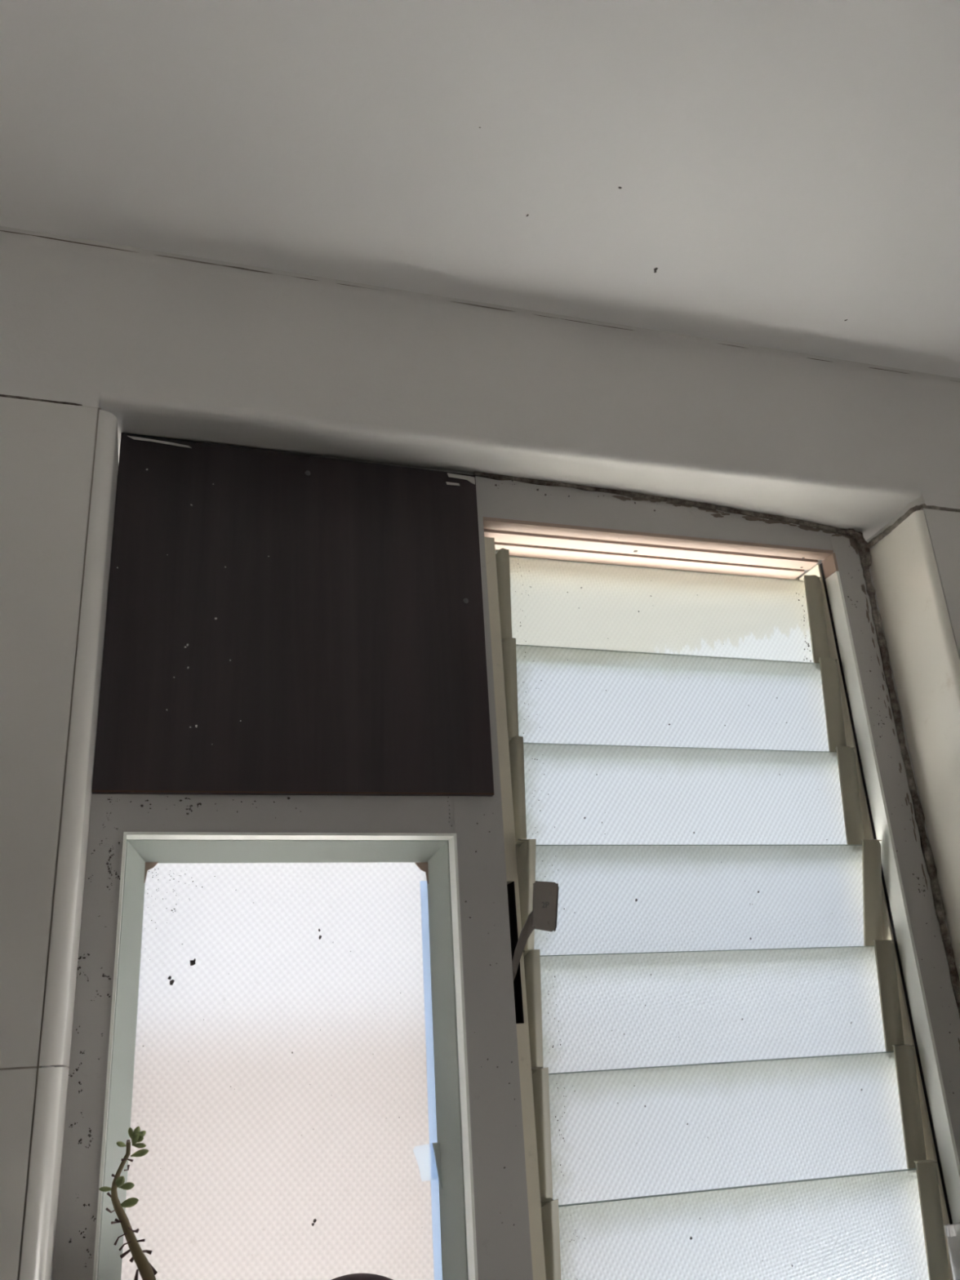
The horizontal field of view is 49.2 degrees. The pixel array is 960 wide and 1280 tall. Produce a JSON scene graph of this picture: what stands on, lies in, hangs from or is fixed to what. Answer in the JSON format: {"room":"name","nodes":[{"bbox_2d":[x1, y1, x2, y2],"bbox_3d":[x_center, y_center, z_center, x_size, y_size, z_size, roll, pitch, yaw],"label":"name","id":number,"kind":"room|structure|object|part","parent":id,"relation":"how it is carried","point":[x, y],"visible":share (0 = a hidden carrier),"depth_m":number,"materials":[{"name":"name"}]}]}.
{"room":"bathroom","nodes":[
{"label":"bathroom","id":0,"kind":"room"},
{"bbox_2d":[0,0,959,377],"bbox_3d":[0.415,-1.041,0.133,3.650,0.100,3.420,3,-23,-17],"label":"ceiling","id":1,"kind":"structure","parent":0,"point":[782,175],"depth_m":1.17,"materials":[{"name":"paint"}]},
{"bbox_2d":[0,226,959,1279],"bbox_3d":[0.032,0.717,1.041,3.450,2.461,0.250,3,-23,-17],"label":"wall","id":2,"kind":"structure","parent":0,"point":[100,341],"depth_m":1.31,"materials":[{"name":"paint"}]},
{"bbox_2d":[98,1126,157,1279],"bbox_3d":[-0.291,0.660,0.927,0.088,0.423,0.088,-9,-22,12],"label":"potted succulent","id":3,"kind":"object","parent":2,"relation":"on","point":[147,1272],"visible":1,"depth_m":0.97,"materials":[{"name":"green plant"}]},
{"bbox_3d":[-0.311,0.627,0.933,0.050,0.330,0.014,3,-23,-17],"label":"stem","id":4,"kind":"part","parent":3,"relation":"part of","materials":[{"name":"green plant"}]},
{"bbox_2d":[331,1273,392,1279],"bbox_3d":[-0.110,0.732,0.943,0.132,0.280,0.132,3,-23,-17],"label":"lidded jar","id":5,"kind":"object","parent":2,"relation":"on","point":[353,1276],"visible":1,"depth_m":0.99,"materials":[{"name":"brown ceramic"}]},
{"bbox_2d":[52,447,959,1279],"bbox_3d":[0.088,0.354,1.294,1.098,1.219,0.096,3,-23,-17],"label":"window","id":6,"kind":"structure","parent":2,"relation":"in","point":[303,1006],"depth_m":1.16,"materials":[{"name":"grey paint"}]},
{"bbox_3d":[-0.204,0.550,1.118,0.351,0.645,0.005,3,-23,-17],"label":"pane","id":7,"kind":"part","parent":6,"relation":"part of","materials":[{"name":"clear glass"}]},
{"bbox_2d":[91,432,493,796],"bbox_3d":[-0.215,-0.032,1.296,0.462,0.458,0.011,3,-23,-17],"label":"wooden board","id":8,"kind":"object","parent":6,"relation":"attached to","point":[277,623],"visible":1,"depth_m":1.28,"materials":[{"name":"brown wood"}]},
{"bbox_3d":[-0.250,-0.203,1.418,0.375,0.057,0.094,3,-23,-17],"label":"head rail","id":9,"kind":"part","parent":6,"relation":"part of","materials":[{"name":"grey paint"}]},
{"bbox_3d":[0.255,-0.167,1.569,0.559,0.068,0.094,3,-23,-17],"label":"head rail","id":10,"kind":"part","parent":6,"relation":"part of","materials":[{"name":"grey paint"}]},
{"bbox_2d":[483,516,959,1279],"bbox_3d":[0.291,0.389,1.344,0.561,1.144,0.112,3,-23,-17],"label":"window","id":11,"kind":"structure","parent":6,"relation":"attached to","point":[730,1068],"depth_m":1.34,"materials":[{"name":"white glass"}]},
{"bbox_3d":[0.045,0.365,1.244,0.013,0.084,0.063,11,-26,-32],"label":"lever arm","id":12,"kind":"part","parent":11,"relation":"part of"},
{"bbox_3d":[0.078,0.316,1.243,0.036,0.059,0.004,3,-23,-17],"label":"lever","id":13,"kind":"part","parent":11,"relation":"part of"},
{"bbox_3d":[0.273,-0.030,1.508,0.522,0.151,0.006,3,-16,-17],"label":"louvre blade","id":14,"kind":"part","parent":11,"relation":"part of","materials":[{"name":"clear glass"}]},
{"bbox_3d":[0.280,0.094,1.459,0.522,0.151,0.006,4,-16,-17],"label":"louvre blade","id":15,"kind":"part","parent":11,"relation":"part of","materials":[{"name":"clear glass"}]},
{"bbox_3d":[0.288,0.220,1.409,0.521,0.151,0.006,3,-16,-17],"label":"louvre blade","id":16,"kind":"part","parent":11,"relation":"part of","materials":[{"name":"white glass"}]},
{"bbox_3d":[0.297,0.341,1.355,0.522,0.151,0.006,3,-7,-17],"label":"louvre blade","id":17,"kind":"part","parent":11,"relation":"part of","materials":[{"name":"white glass"}]},
{"bbox_3d":[0.303,0.466,1.309,0.522,0.151,0.006,4,-15,-17],"label":"louvre blade","id":18,"kind":"part","parent":11,"relation":"part of","materials":[{"name":"white glass"}]},
{"bbox_3d":[0.310,0.587,1.260,0.522,0.151,0.006,4,-16,-17],"label":"louvre blade","id":19,"kind":"part","parent":11,"relation":"part of","materials":[{"name":"white glass"}]},
{"bbox_3d":[0.318,0.712,1.210,0.522,0.151,0.006,4,-16,-17],"label":"louvre blade","id":20,"kind":"part","parent":11,"relation":"part of","materials":[{"name":"white glass"}]},
{"bbox_2d":[943,1222,959,1279],"bbox_3d":[0.589,0.786,1.169,0.113,0.268,0.051,3,-23,-17],"label":"pouch","id":21,"kind":"object","parent":2,"relation":"on","point":[952,1232],"visible":1,"depth_m":1.19,"materials":[{"name":"white"}]}
]}

